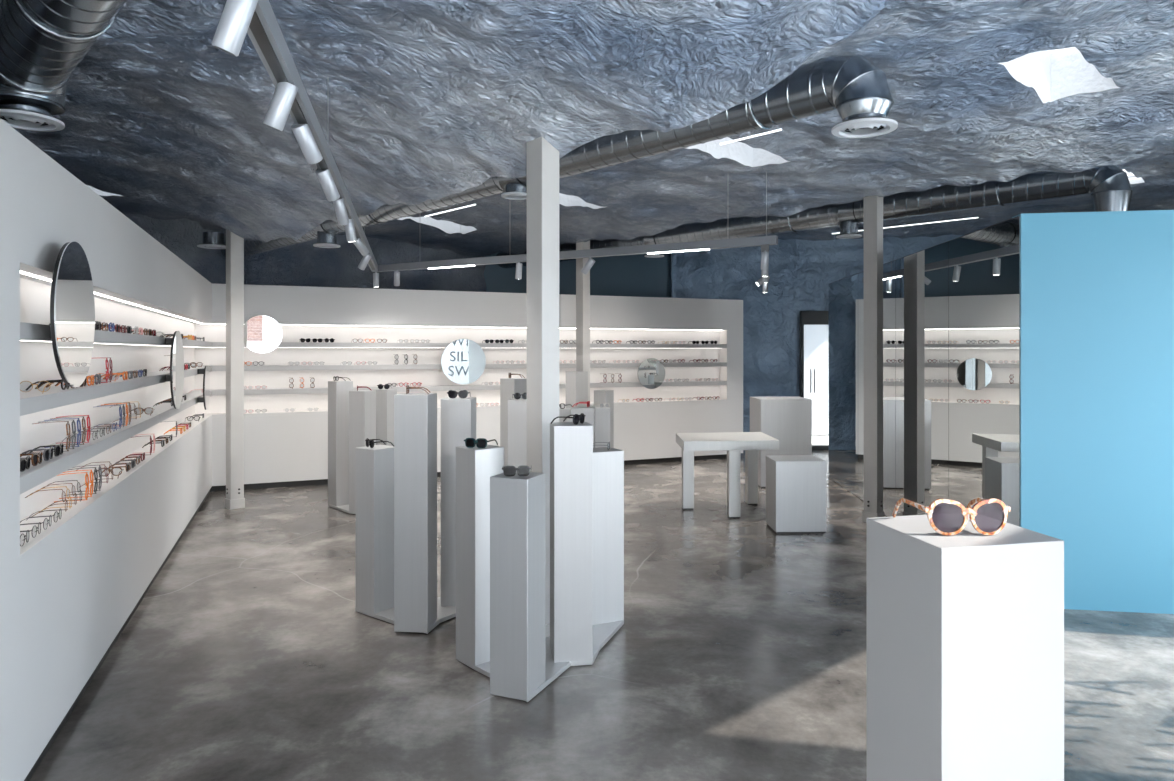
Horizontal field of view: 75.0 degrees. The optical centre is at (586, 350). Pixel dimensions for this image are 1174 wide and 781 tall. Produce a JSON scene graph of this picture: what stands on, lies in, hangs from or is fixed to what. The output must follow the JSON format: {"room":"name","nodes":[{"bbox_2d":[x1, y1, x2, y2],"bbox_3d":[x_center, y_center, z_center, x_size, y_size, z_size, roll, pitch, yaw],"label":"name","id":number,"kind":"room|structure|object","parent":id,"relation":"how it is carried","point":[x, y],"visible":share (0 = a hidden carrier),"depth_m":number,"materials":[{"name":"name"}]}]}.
{"room":"shop","nodes":[
{"label":"shop","id":0,"kind":"room"},
{"bbox_2d":[0,118,211,780],"bbox_3d":[-2.691,0.396,3.858,0.420,2.372,11.531,0,0,-21],"label":"wall","id":1,"kind":"structure","parent":0,"point":[66,593],"depth_m":3.63,"materials":[{"name":"white paint"}]},
{"bbox_2d":[22,522,41,537],"bbox_3d":[-2.273,0.720,3.053,0.139,0.049,0.137,0,0,-21],"label":"eyeglasses","id":2,"kind":"object","parent":1,"relation":"on","point":[40,523],"visible":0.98,"depth_m":3.09,"materials":[{"name":"black"}]},
{"bbox_2d":[20,515,51,529],"bbox_3d":[-2.324,0.720,3.188,0.139,0.049,0.137,0,0,-21],"label":"eyeglasses","id":3,"kind":"object","parent":1,"relation":"on","point":[50,515],"visible":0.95,"depth_m":3.22,"materials":[{"name":"grey"}]},
{"bbox_2d":[20,508,61,522],"bbox_3d":[-2.376,0.720,3.324,0.139,0.049,0.137,0,0,-21],"label":"eyeglasses","id":4,"kind":"object","parent":1,"relation":"on","point":[60,508],"visible":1,"depth_m":3.36,"materials":[{"name":"black"}]},
{"bbox_2d":[25,489,67,516],"bbox_3d":[-2.413,0.680,3.420,0.142,0.129,0.108,0,0,-23],"label":"eyeglasses","id":5,"kind":"object","parent":1,"relation":"on","point":[51,489],"visible":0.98,"depth_m":3.44,"materials":[{"name":"metal"}]},
{"bbox_2d":[31,486,71,510],"bbox_3d":[-2.438,0.680,3.486,0.142,0.129,0.108,0,0,-23],"label":"eyeglasses","id":6,"kind":"object","parent":1,"relation":"on","point":[69,506],"visible":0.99,"depth_m":3.51,"materials":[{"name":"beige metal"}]},
{"bbox_2d":[41,483,76,508],"bbox_3d":[-2.469,0.680,3.570,0.142,0.129,0.108,0,0,-23],"label":"eyeglasses","id":7,"kind":"object","parent":1,"relation":"on","point":[64,483],"visible":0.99,"depth_m":3.57,"materials":[{"name":"metal"}]},
{"bbox_2d":[44,480,81,505],"bbox_3d":[-2.501,0.680,3.654,0.142,0.129,0.108,0,0,-23],"label":"eyeglasses","id":8,"kind":"object","parent":1,"relation":"on","point":[80,491],"visible":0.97,"depth_m":3.65,"materials":[{"name":"black"}]},
{"bbox_2d":[54,472,88,501],"bbox_3d":[-2.551,0.675,3.788,0.141,0.138,0.052,0,0,-21],"label":"eyeglasses","id":9,"kind":"object","parent":1,"relation":"on","point":[86,475],"visible":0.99,"depth_m":3.80,"materials":[{"name":"orange"}]},
{"bbox_2d":[59,470,93,498],"bbox_3d":[-2.583,0.675,3.872,0.141,0.138,0.051,0,0,-21],"label":"eyeglasses","id":10,"kind":"object","parent":1,"relation":"on","point":[92,480],"visible":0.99,"depth_m":3.88,"materials":[{"name":"orange"}]},
{"bbox_2d":[64,467,97,495],"bbox_3d":[-2.614,0.675,3.956,0.141,0.138,0.052,0,0,-21],"label":"eyeglasses","id":11,"kind":"object","parent":1,"relation":"on","point":[95,469],"visible":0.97,"depth_m":3.97,"materials":[{"name":"black"}]},
{"bbox_2d":[69,465,101,492],"bbox_3d":[-2.646,0.675,4.040,0.141,0.138,0.052,0,0,-21],"label":"eyeglasses","id":12,"kind":"object","parent":1,"relation":"on","point":[99,468],"visible":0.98,"depth_m":4.05,"materials":[{"name":"grey"}]},
{"bbox_2d":[93,467,123,477],"bbox_3d":[-2.812,0.718,4.491,0.138,0.052,0.141,0,0,-21],"label":"eyeglasses","id":13,"kind":"object","parent":1,"relation":"on","point":[114,467],"visible":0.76,"depth_m":4.55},
{"bbox_2d":[20,271,202,323],"bbox_3d":[-3.345,-0.319,5.885,0.012,0.006,6.685,0,0,-21],"label":"led strip","id":14,"kind":"object","parent":1,"relation":"attached to","point":[21,272],"visible":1,"depth_m":4.65,"materials":[{"name":"white plastic"}]},
{"bbox_2d":[20,390,211,493],"bbox_3d":[-3.350,0.491,5.917,0.199,0.062,6.788,0,0,-21],"label":"display shelf","id":15,"kind":"object","parent":1,"relation":"attached to","point":[34,476],"visible":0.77,"depth_m":3.98,"materials":[{"name":"grey"}]},
{"bbox_2d":[20,456,30,471],"bbox_3d":[-2.226,0.434,2.926,0.141,0.052,0.138,0,0,-21],"label":"sunglasses","id":16,"kind":"object","parent":15,"relation":"on","point":[24,462],"visible":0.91,"depth_m":2.94,"materials":[{"name":"black"}]},
{"bbox_2d":[20,450,42,465],"bbox_3d":[-2.279,0.433,3.067,0.141,0.053,0.138,0,0,-21],"label":"sunglasses","id":17,"kind":"object","parent":15,"relation":"on","point":[36,458],"visible":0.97,"depth_m":3.08,"materials":[{"name":"brown plastic"}]},
{"bbox_2d":[20,447,53,460],"bbox_3d":[-2.332,0.434,3.207,0.141,0.052,0.138,0,0,-21],"label":"sunglasses","id":18,"kind":"object","parent":15,"relation":"on","point":[47,453],"visible":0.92,"depth_m":3.22,"materials":[{"name":"grey plastic"}]},
{"bbox_2d":[21,443,63,456],"bbox_3d":[-2.385,0.435,3.347,0.141,0.051,0.138,0,0,-21],"label":"sunglasses","id":19,"kind":"object","parent":15,"relation":"on","point":[58,449],"visible":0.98,"depth_m":3.37,"materials":[{"name":"black"}]},
{"bbox_2d":[32,421,70,452],"bbox_3d":[-2.434,0.391,3.479,0.141,0.138,0.051,0,0,-21],"label":"eyeglasses","id":20,"kind":"object","parent":15,"relation":"on","point":[67,423],"visible":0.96,"depth_m":3.49,"materials":[{"name":"plastic"}]},
{"bbox_2d":[41,419,75,448],"bbox_3d":[-2.466,0.391,3.563,0.141,0.138,0.051,0,0,-21],"label":"eyeglasses","id":21,"kind":"object","parent":15,"relation":"on","point":[73,421],"visible":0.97,"depth_m":3.58,"materials":[{"name":"grey"}]},
{"bbox_2d":[44,418,80,447],"bbox_3d":[-2.498,0.391,3.647,0.141,0.138,0.051,0,0,-21],"label":"eyeglasses","id":22,"kind":"object","parent":15,"relation":"on","point":[78,430],"visible":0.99,"depth_m":3.66,"materials":[{"name":"blue"}]},
{"bbox_2d":[51,416,85,444],"bbox_3d":[-2.530,0.391,3.732,0.141,0.138,0.052,0,0,-21],"label":"eyeglasses","id":23,"kind":"object","parent":15,"relation":"on","point":[83,418],"visible":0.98,"depth_m":3.75,"materials":[{"name":"plastic"}]},
{"bbox_2d":[56,415,90,443],"bbox_3d":[-2.562,0.391,3.816,0.141,0.138,0.051,0,0,-21],"label":"eyeglasses","id":24,"kind":"object","parent":15,"relation":"on","point":[88,417],"visible":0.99,"depth_m":3.83,"materials":[{"name":"red"}]},
{"bbox_2d":[96,405,121,428],"bbox_3d":[-2.823,0.391,4.508,0.141,0.138,0.052,0,0,-21],"label":"eyeglasses","id":25,"kind":"object","parent":15,"relation":"on","point":[120,413],"visible":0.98,"depth_m":4.52,"materials":[{"name":"blue"}]},
{"bbox_2d":[97,404,124,427],"bbox_3d":[-2.854,0.391,4.592,0.141,0.138,0.052,0,0,-21],"label":"eyeglasses","id":26,"kind":"object","parent":15,"relation":"on","point":[123,406],"visible":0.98,"depth_m":4.60,"materials":[{"name":"grey"}]},
{"bbox_2d":[103,403,127,425],"bbox_3d":[-2.886,0.391,4.676,0.141,0.138,0.052,0,0,-21],"label":"eyeglasses","id":27,"kind":"object","parent":15,"relation":"on","point":[117,403],"visible":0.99,"depth_m":4.69,"materials":[{"name":"orange"}]},
{"bbox_2d":[104,402,130,424],"bbox_3d":[-2.918,0.391,4.761,0.141,0.138,0.052,0,0,-21],"label":"eyeglasses","id":28,"kind":"object","parent":15,"relation":"on","point":[121,402],"visible":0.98,"depth_m":4.77,"materials":[{"name":"plastic"}]},
{"bbox_2d":[20,366,211,415],"bbox_3d":[-3.350,0.206,5.917,0.199,0.062,6.788,0,0,-21],"label":"display shelf","id":29,"kind":"object","parent":1,"relation":"attached to","point":[33,401],"visible":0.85,"depth_m":3.65,"materials":[{"name":"grey"}]},
{"bbox_2d":[20,381,53,393],"bbox_3d":[-2.318,0.150,3.182,0.137,0.049,0.139,0,0,-21],"label":"eyeglasses","id":30,"kind":"object","parent":29,"relation":"on","point":[22,381],"visible":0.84,"depth_m":3.24,"materials":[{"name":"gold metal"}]},
{"bbox_2d":[26,379,68,390],"bbox_3d":[-2.420,0.147,3.441,0.141,0.056,0.138,0,0,-21],"label":"eyeglasses","id":31,"kind":"object","parent":29,"relation":"on","point":[61,380],"visible":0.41,"depth_m":3.41,"materials":[{"name":"black"}]},
{"bbox_2d":[57,375,93,385],"bbox_3d":[-2.579,0.149,3.862,0.141,0.052,0.138,0,0,-21],"label":"eyeglasses","id":32,"kind":"object","parent":29,"relation":"on","point":[90,377],"visible":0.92,"depth_m":3.88,"materials":[{"name":"orange"}]},
{"bbox_2d":[86,374,100,384],"bbox_3d":[-2.632,0.147,4.002,0.141,0.056,0.138,0,0,-21],"label":"eyeglasses","id":33,"kind":"object","parent":29,"relation":"on","point":[96,375],"visible":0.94,"depth_m":4.01,"materials":[{"name":"grey"}]},
{"bbox_2d":[86,358,108,382],"bbox_3d":[-2.703,0.106,4.190,0.141,0.138,0.056,0,0,-21],"label":"eyeglasses","id":34,"kind":"object","parent":29,"relation":"on","point":[106,361],"visible":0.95,"depth_m":4.21,"materials":[{"name":"red"}]},
{"bbox_2d":[86,358,112,381],"bbox_3d":[-2.735,0.106,4.274,0.141,0.138,0.052,0,0,-21],"label":"eyeglasses","id":35,"kind":"object","parent":29,"relation":"on","point":[110,359],"visible":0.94,"depth_m":4.29,"materials":[{"name":"red"}]},
{"bbox_2d":[101,371,127,379],"bbox_3d":[-2.872,0.149,4.638,0.141,0.052,0.138,0,0,-21],"label":"eyeglasses","id":36,"kind":"object","parent":29,"relation":"on","point":[124,372],"visible":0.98,"depth_m":4.62,"materials":[{"name":"orange"}]},
{"bbox_2d":[165,331,183,408],"bbox_3d":[-3.163,0.145,5.832,0.088,0.600,0.600,0,0,-21],"label":"round mirror","id":37,"kind":"object","parent":29,"relation":"attached to","point":[176,377],"visible":1,"depth_m":5.80,"materials":[{"name":"silver metal"}]},
{"bbox_2d":[172,331,183,408],"bbox_3d":[-3.124,0.145,5.847,0.004,0.600,0.600,0,0,-21],"label":"mirror glass","id":38,"kind":"object","parent":37,"relation":"attached to","point":[177,345],"depth_m":5.80,"materials":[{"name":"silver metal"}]},
{"bbox_2d":[197,365,209,409],"bbox_3d":[-3.866,0.370,7.694,0.088,0.450,0.450,0,0,-21],"label":"round mirror","id":39,"kind":"object","parent":29,"relation":"attached to","point":[206,377],"visible":1,"depth_m":7.66,"materials":[{"name":"silver metal"}]},
{"bbox_2d":[204,365,209,409],"bbox_3d":[-3.827,0.370,7.709,0.004,0.450,0.450,0,0,-21],"label":"mirror glass","id":40,"kind":"object","parent":39,"relation":"attached to","point":[206,370],"depth_m":7.63,"materials":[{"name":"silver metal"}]},
{"bbox_2d":[20,322,211,346],"bbox_3d":[-3.350,-0.073,5.917,0.199,0.063,6.788,0,0,-21],"label":"display shelf","id":41,"kind":"object","parent":1,"relation":"attached to","point":[30,332],"depth_m":4.18,"materials":[{"name":"grey wood"}]},
{"bbox_2d":[50,242,94,386],"bbox_3d":[-2.150,-0.150,3.147,0.088,0.600,0.600,0,0,-21],"label":"round mirror","id":42,"kind":"object","parent":41,"relation":"attached to","point":[72,304],"visible":1,"depth_m":3.10,"materials":[{"name":"silver metal"}]},
{"bbox_2d":[101,324,120,331],"bbox_3d":[-2.801,-0.131,4.451,0.141,0.052,0.138,0,0,-21],"label":"sunglasses","id":43,"kind":"object","parent":41,"relation":"on","point":[117,327],"visible":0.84,"depth_m":4.46,"materials":[{"name":"red"}]},
{"bbox_2d":[102,462,130,472],"bbox_3d":[-2.904,0.718,4.723,0.141,0.052,0.138,0,0,-21],"label":"sunglasses","id":44,"kind":"object","parent":1,"relation":"on","point":[128,465],"visible":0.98,"depth_m":4.73,"materials":[{"name":"plastic"}]},
{"bbox_2d":[24,490,209,780],"bbox_3d":[-2.688,1.616,3.848,0.378,0.068,11.512,0,0,-21],"label":"baseboard","id":45,"kind":"structure","parent":1,"relation":"attached to","point":[83,690],"depth_m":3.91,"materials":[{"name":"black"}]},
{"bbox_2d":[112,458,135,467],"bbox_3d":[-2.960,0.718,4.872,0.141,0.052,0.138,0,0,-21],"label":"sunglasses","id":46,"kind":"object","parent":1,"relation":"on","point":[133,462],"visible":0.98,"depth_m":4.90,"materials":[{"name":"grey"}]},
{"bbox_2d":[122,213,486,291],"bbox_3d":[-5.150,-0.150,9.062,9.700,3.600,0.098,0,0,-43],"label":"wall","id":47,"kind":"structure","parent":0,"point":[300,264],"depth_m":10.46,"materials":[{"name":"paint"}]},
{"bbox_2d":[195,283,742,485],"bbox_3d":[-1.252,0.396,10.514,7.802,2.372,0.420,0,0,-23],"label":"wall","id":48,"kind":"structure","parent":0,"point":[280,445],"depth_m":10.12,"materials":[{"name":"white paint"}]},
{"bbox_2d":[210,454,726,491],"bbox_3d":[-1.257,1.616,10.512,7.753,0.068,0.378,0,0,-23],"label":"baseboard","id":49,"kind":"structure","parent":48,"relation":"attached to","point":[722,456],"depth_m":9.43,"materials":[{"name":"black"}]},
{"bbox_2d":[212,362,726,370],"bbox_3d":[-1.247,0.206,10.396,7.294,0.062,0.199,0,0,-23],"label":"display shelf","id":50,"kind":"object","parent":48,"relation":"attached to","point":[685,364],"visible":0.77,"depth_m":9.87,"materials":[{"name":"grey"}]},
{"bbox_2d":[441,339,485,383],"bbox_3d":[-1.632,0.140,10.093,0.600,0.600,0.053,0,0,-24],"label":"round mirror","id":51,"kind":"object","parent":50,"relation":"attached to","point":[463,361],"visible":1,"depth_m":10.07,"materials":[{"name":"silver metal"}]},
{"bbox_2d":[638,358,664,388],"bbox_3d":[0.934,0.330,11.187,0.450,0.450,0.053,0,0,-23],"label":"round mirror","id":52,"kind":"object","parent":50,"relation":"attached to","point":[651,372],"visible":1,"depth_m":11.16,"materials":[{"name":"silver metal"}]},
{"bbox_2d":[212,342,726,347],"bbox_3d":[-1.247,-0.074,10.396,7.294,0.062,0.199,0,0,-23],"label":"display shelf","id":53,"kind":"object","parent":48,"relation":"attached to","point":[214,344],"visible":0.86,"depth_m":9.99,"materials":[{"name":"grey"}]},
{"bbox_2d":[244,315,281,352],"bbox_3d":[-3.880,-0.200,9.135,0.450,0.450,0.053,0,0,-23],"label":"round mirror","id":54,"kind":"object","parent":53,"relation":"attached to","point":[262,334],"visible":0.84,"depth_m":9.11,"materials":[{"name":"silver metal"}]},
{"bbox_2d":[212,381,726,395],"bbox_3d":[-1.247,0.491,10.396,7.294,0.062,0.199,0,0,-23],"label":"display shelf","id":55,"kind":"object","parent":48,"relation":"attached to","point":[216,392],"visible":0.71,"depth_m":10.04,"materials":[{"name":"grey"}]},
{"bbox_2d":[310,325,721,330],"bbox_3d":[-1.220,-0.319,10.414,7.191,0.006,0.012,0,0,-23],"label":"led strip","id":56,"kind":"object","parent":48,"relation":"attached to","point":[310,325],"visible":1,"depth_m":10.32,"materials":[{"name":"white plastic"}]},
{"bbox_2d":[484,252,670,297],"bbox_3d":[-0.389,-0.200,12.778,3.662,3.700,0.313,0,0,-10],"label":"wall","id":57,"kind":"structure","parent":0,"point":[638,275],"depth_m":12.77,"materials":[{"name":"blue paint"}]},
{"bbox_2d":[0,0,1173,256],"bbox_3d":[1.409,-1.500,7.570,19.570,0.909,11.880,0,0,-43],"label":"ceiling","id":58,"kind":"structure","parent":0,"point":[414,102],"depth_m":4.58,"materials":[{"name":"paint"}]},
{"bbox_2d":[0,0,126,131],"bbox_3d":[-0.450,-1.290,1.245,0.341,0.527,6.353,0,0,-43],"label":"air duct","id":59,"kind":"object","parent":58,"relation":"hanging from","point":[42,42],"visible":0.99,"depth_m":2.94,"materials":[{"name":"metal"}]},
{"bbox_2d":[0,109,64,131],"bbox_3d":[-2.530,-1.038,3.440,0.300,0.024,0.300,0,0,0],"label":"grille","id":60,"kind":"object","parent":59,"relation":"attached to","point":[25,119],"depth_m":3.44,"materials":[{"name":"white metal"}]},
{"bbox_2d":[197,232,225,248],"bbox_3d":[-4.250,-1.258,8.700,0.330,0.164,0.330,0,0,0],"label":"ceiling vent","id":61,"kind":"object","parent":58,"relation":"in","point":[210,240],"visible":0.97,"depth_m":8.62,"materials":[{"name":"metal"}]},
{"bbox_2d":[197,244,225,248],"bbox_3d":[-4.250,-1.188,8.700,0.330,0.024,0.330,0,0,0],"label":"grille","id":62,"kind":"object","parent":61,"relation":"attached to","point":[209,246],"depth_m":8.65,"materials":[{"name":"white"}]},
{"bbox_2d":[425,204,475,216],"bbox_3d":[-1.149,-1.170,6.381,0.009,0.007,0.750,0,0,-43],"label":"tube","id":63,"kind":"object","parent":58,"relation":"hanging from","point":[473,204],"visible":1,"depth_m":6.35,"materials":[{"name":"plastic"}]},
{"bbox_2d":[212,0,777,292],"bbox_3d":[-0.019,-1.346,5.307,5.132,1.162,10.952,0,0,0],"label":"track light","id":64,"kind":"object","parent":58,"relation":"hanging from","point":[264,31],"depth_m":3.34,"materials":[{"name":"grey metal"}]},
{"bbox_2d":[221,55,897,256],"bbox_3d":[-1.756,-1.289,6.774,0.291,0.527,9.145,0,0,-43],"label":"air duct","id":65,"kind":"object","parent":58,"relation":"hanging from","point":[859,92],"visible":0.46,"depth_m":3.97,"materials":[{"name":"metal"}]},
{"bbox_2d":[313,243,339,247],"bbox_3d":[-2.610,-1.058,7.676,0.260,0.024,0.260,0,0,0],"label":"grille","id":66,"kind":"object","parent":65,"relation":"attached to","point":[322,245],"depth_m":7.62,"materials":[{"name":"white"}]},
{"bbox_2d":[501,192,526,199],"bbox_3d":[-0.505,-1.108,5.455,0.210,0.024,0.210,0,0,0],"label":"grille","id":67,"kind":"object","parent":65,"relation":"attached to","point":[507,195],"depth_m":5.43,"materials":[{"name":"white metal"}]},
{"bbox_2d":[831,118,897,137],"bbox_3d":[1.290,-1.038,3.560,0.290,0.024,0.290,0,0,0],"label":"grille","id":68,"kind":"object","parent":65,"relation":"attached to","point":[850,127],"depth_m":3.54,"materials":[{"name":"white metal"}]},
{"bbox_2d":[87,47,1143,233],"bbox_3d":[1.454,-1.705,7.462,13.166,0.530,6.765,0,0,0],"label":"ceiling light panel","id":69,"kind":"object","parent":58,"relation":"attached to","point":[1061,74],"depth_m":5.00,"materials":[{"name":"white plastic"}]},
{"bbox_2d":[720,129,781,144],"bbox_3d":[0.897,-1.180,4.221,0.009,0.007,0.400,0,0,-43],"label":"tube","id":70,"kind":"object","parent":58,"relation":"hanging from","point":[778,129],"visible":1,"depth_m":4.21,"materials":[{"name":"plastic"}]},
{"bbox_2d":[496,165,1132,268],"bbox_3d":[1.150,-1.304,9.850,0.323,0.677,9.750,0,0,-43],"label":"air duct","id":71,"kind":"object","parent":58,"relation":"hanging from","point":[1109,188],"visible":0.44,"depth_m":7.47,"materials":[{"name":"metal"}]},
{"bbox_2d":[645,254,663,257],"bbox_3d":[0.892,-1.258,10.122,0.260,0.024,0.260,0,0,0],"label":"grille","id":72,"kind":"object","parent":71,"relation":"attached to","point":[648,255],"depth_m":10.08,"materials":[{"name":"white"}]},
{"bbox_2d":[836,234,861,238],"bbox_3d":[2.784,-1.218,8.126,0.260,0.024,0.260,0,0,0],"label":"grille","id":73,"kind":"object","parent":71,"relation":"attached to","point":[842,236],"depth_m":8.09,"materials":[{"name":"white"}]},
{"bbox_2d":[832,217,977,233],"bbox_3d":[3.263,-1.300,7.965,1.503,0.007,0.009,0,0,43],"label":"tube","id":74,"kind":"object","parent":58,"relation":"hanging from","point":[974,217],"visible":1,"depth_m":7.78,"materials":[{"name":"plastic"}]},
{"bbox_2d":[1123,169,1137,179],"bbox_3d":[5.801,-1.965,8.482,1.060,0.050,0.500,0,0,-43],"label":"ceiling light","id":75,"kind":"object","parent":58,"relation":"attached to","point":[1130,175],"depth_m":8.54,"materials":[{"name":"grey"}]},
{"bbox_2d":[29,450,1173,780],"bbox_3d":[1.519,1.710,7.724,19.272,0.120,11.685,0,0,-41],"label":"floor","id":76,"kind":"structure","parent":0,"point":[739,651],"depth_m":3.90,"materials":[{"name":"concrete"}]},
{"bbox_2d":[225,229,244,509],"bbox_3d":[-3.710,0.137,8.060,0.153,3.026,0.153,0,0,45],"label":"support post","id":77,"kind":"object","parent":76,"relation":"on","point":[234,499],"visible":0.88,"depth_m":8.01,"materials":[{"name":"metal"}]},
{"bbox_2d":[328,381,396,513],"bbox_3d":[-2.421,0.982,8.078,0.636,1.324,0.627,0,0,20],"label":"cluster","id":78,"kind":"object","parent":76,"relation":"on","point":[356,416],"visible":0.52,"depth_m":8.01,"materials":[{"name":"metal"}]},
{"bbox_2d":[377,384,391,388],"bbox_3d":[-2.178,0.381,8.237,0.141,0.057,0.144,0,0,-6],"label":"sunglasses","id":79,"kind":"object","parent":78,"relation":"on","point":[380,386],"visible":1,"depth_m":8.17,"materials":[{"name":"black"}]},
{"bbox_2d":[355,393,475,633],"bbox_3d":[-1.097,0.950,4.745,0.737,1.389,0.602,0,0,0],"label":"cluster","id":80,"kind":"object","parent":76,"relation":"on","point":[396,486],"visible":0.84,"depth_m":4.62,"materials":[{"name":"metal"}]},
{"bbox_2d":[365,438,393,447],"bbox_3d":[-1.318,0.581,4.861,0.144,0.057,0.141,0,0,-39],"label":"sunglasses","id":81,"kind":"object","parent":80,"relation":"on","point":[369,442],"visible":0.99,"depth_m":4.81,"materials":[{"name":"black"}]},
{"bbox_2d":[406,385,429,393],"bbox_3d":[-1.004,0.229,4.550,0.137,0.049,0.134,0,0,-7],"label":"eyeglasses","id":82,"kind":"object","parent":80,"relation":"on","point":[407,386],"visible":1,"depth_m":4.54,"materials":[{"name":"plastic"}]},
{"bbox_2d":[447,390,470,398],"bbox_3d":[-0.830,0.277,4.964,0.141,0.054,0.144,0,0,-3],"label":"sunglasses","id":83,"kind":"object","parent":80,"relation":"on","point":[452,394],"visible":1,"depth_m":4.90,"materials":[{"name":"black"}]},
{"bbox_2d":[456,422,623,701],"bbox_3d":[-0.204,1.017,4.247,0.650,1.254,1.283,0,0,33],"label":"cluster","id":84,"kind":"object","parent":76,"relation":"on","point":[500,518],"visible":0.94,"depth_m":3.98,"materials":[{"name":"metal"}]},
{"bbox_2d":[464,438,497,447],"bbox_3d":[-0.565,0.483,4.082,0.141,0.052,0.144,0,0,17],"label":"sunglasses","id":85,"kind":"object","parent":84,"relation":"on","point":[469,442],"visible":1,"depth_m":4.02,"materials":[{"name":"teal"}]},
{"bbox_2d":[502,465,531,475],"bbox_3d":[-0.340,0.573,3.721,0.141,0.052,0.144,0,0,-3],"label":"sunglasses","id":86,"kind":"object","parent":84,"relation":"on","point":[523,470],"visible":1,"depth_m":3.65,"materials":[{"name":"black plastic"}]},
{"bbox_2d":[551,413,584,424],"bbox_3d":[-0.100,0.361,4.099,0.144,0.057,0.141,0,0,29],"label":"sunglasses","id":87,"kind":"object","parent":84,"relation":"on","point":[576,418],"visible":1,"depth_m":4.06,"materials":[{"name":"black plastic"}]},
{"bbox_2d":[527,137,558,636],"bbox_3d":[-0.254,0.192,4.415,0.153,2.915,0.153,0,0,45],"label":"support post","id":88,"kind":"object","parent":76,"relation":"on","point":[542,157],"visible":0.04,"depth_m":4.36,"materials":[{"name":"metal"}]},
{"bbox_2d":[500,378,594,470],"bbox_3d":[-0.381,0.955,6.899,0.915,1.379,1.298,0,0,0],"label":"cluster","id":89,"kind":"object","parent":76,"relation":"on","point":[513,412],"visible":0.21,"depth_m":6.85,"materials":[{"name":"metal"}]},
{"bbox_2d":[512,393,526,398],"bbox_3d":[-0.550,0.371,6.367,0.141,0.057,0.144,0,0,-9],"label":"sunglasses","id":90,"kind":"object","parent":89,"relation":"on","point":[516,395],"visible":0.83,"depth_m":6.30,"materials":[{"name":"black"}]},
{"bbox_2d":[576,241,589,400],"bbox_3d":[-0.054,0.021,10.400,0.153,3.259,0.153,0,0,45],"label":"support post","id":91,"kind":"object","parent":76,"relation":"on","point":[582,280],"visible":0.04,"depth_m":10.35,"materials":[{"name":"metal"}]},
{"bbox_2d":[566,371,613,447],"bbox_3d":[0.035,0.945,8.710,0.581,1.399,1.381,0,0,0],"label":"cluster","id":92,"kind":"object","parent":76,"relation":"on","point":[576,381],"visible":0.28,"depth_m":9.06,"materials":[{"name":"metal"}]},
{"bbox_2d":[676,432,778,517],"bbox_3d":[1.430,1.268,7.945,0.960,0.763,0.890,0,0,0],"label":"display table","id":93,"kind":"object","parent":76,"relation":"on","point":[731,442],"visible":1,"depth_m":7.75,"materials":[{"name":"metal"}]},
{"bbox_2d":[750,397,811,487],"bbox_3d":[2.395,1.117,9.500,0.630,1.067,0.600,0,0,0],"label":"box","id":94,"kind":"object","parent":76,"relation":"on","point":[788,420],"visible":0.55,"depth_m":9.21,"materials":[{"name":"metal"}]},
{"bbox_2d":[766,455,825,533],"bbox_3d":[1.933,1.323,7.103,0.460,0.654,0.414,0,0,0],"label":"pedestal","id":95,"kind":"object","parent":76,"relation":"on","point":[795,484],"visible":1,"depth_m":6.91,"materials":[{"name":"metal"}]},
{"bbox_2d":[862,196,883,521],"bbox_3d":[2.770,0.034,7.400,0.153,3.233,0.153,0,0,45],"label":"support post","id":96,"kind":"object","parent":76,"relation":"on","point":[873,205],"visible":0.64,"depth_m":7.35,"materials":[{"name":"metal"}]},
{"bbox_2d":[867,514,1063,780],"bbox_3d":[0.587,0.965,1.208,0.220,1.370,0.203,0,0,-13],"label":"plinth","id":97,"kind":"object","parent":76,"relation":"on","point":[965,629],"visible":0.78,"depth_m":1.12,"materials":[{"name":"grey"}]},
{"bbox_2d":[892,498,1010,535],"bbox_3d":[0.576,0.251,1.220,0.131,0.055,0.133,0,0,-2],"label":"sunglasses","id":98,"kind":"object","parent":97,"relation":"on","point":[947,517],"visible":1,"depth_m":1.16,"materials":[{"name":"plastic"}]},
{"bbox_2d":[671,252,675,297],"bbox_3d":[1.460,-0.200,12.990,0.080,3.700,0.320,0,0,0],"label":"wall","id":99,"kind":"structure","parent":0,"point":[673,254],"depth_m":12.83,"materials":[{"name":"paint"}]},
{"bbox_2d":[676,234,962,431],"bbox_3d":[5.470,-0.200,12.698,8.076,3.700,0.203,0,0,3],"label":"wall","id":100,"kind":"structure","parent":0,"point":[800,272],"depth_m":12.84,"materials":[{"name":"paint"}]},
{"bbox_2d":[799,311,828,449],"bbox_3d":[4.112,0.490,12.814,1.082,2.320,0.180,0,0,4],"label":"door","id":101,"kind":"structure","parent":100,"relation":"in","point":[806,317],"depth_m":12.75,"materials":[{"name":"black"}]},
{"bbox_2d":[1012,210,1173,613],"bbox_3d":[4.435,0.383,4.755,3.295,2.535,0.141,0,0,9],"label":"wall","id":102,"kind":"structure","parent":0,"point":[1097,288],"depth_m":4.86,"materials":[{"name":"paint"}]},
{"label":"outside","id":103,"kind":"structure","parent":0,"visible":0},
{"bbox_2d":[812,435,828,444],"bbox_3d":[5.000,1.812,5.000,70.000,0.075,70.000,0,0,0],"label":"ground","id":104,"kind":"structure","parent":103,"point":[816,439],"depth_m":15.26,"materials":[{"name":"white"}]},
{"bbox_2d":[804,325,828,434],"bbox_3d":[4.500,-1.300,16.150,9.000,6.100,0.300,0,0,0],"label":"wall","id":105,"kind":"structure","parent":104,"relation":"on","point":[816,337],"depth_m":16.00,"materials":[{"name":"grey paint"}]},
{"bbox_3d":[3.056,0.384,7.449,0.491,2.531,5.000,0,0,0],"label":"wall","id":106,"kind":"structure","parent":0,"visible":0},
{"bbox_2d":[829,216,1019,526],"bbox_3d":[2.975,0.387,7.439,0.021,2.527,5.032,0,0,4],"label":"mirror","id":107,"kind":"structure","parent":106,"relation":"attached to","point":[951,309],"depth_m":6.21,"materials":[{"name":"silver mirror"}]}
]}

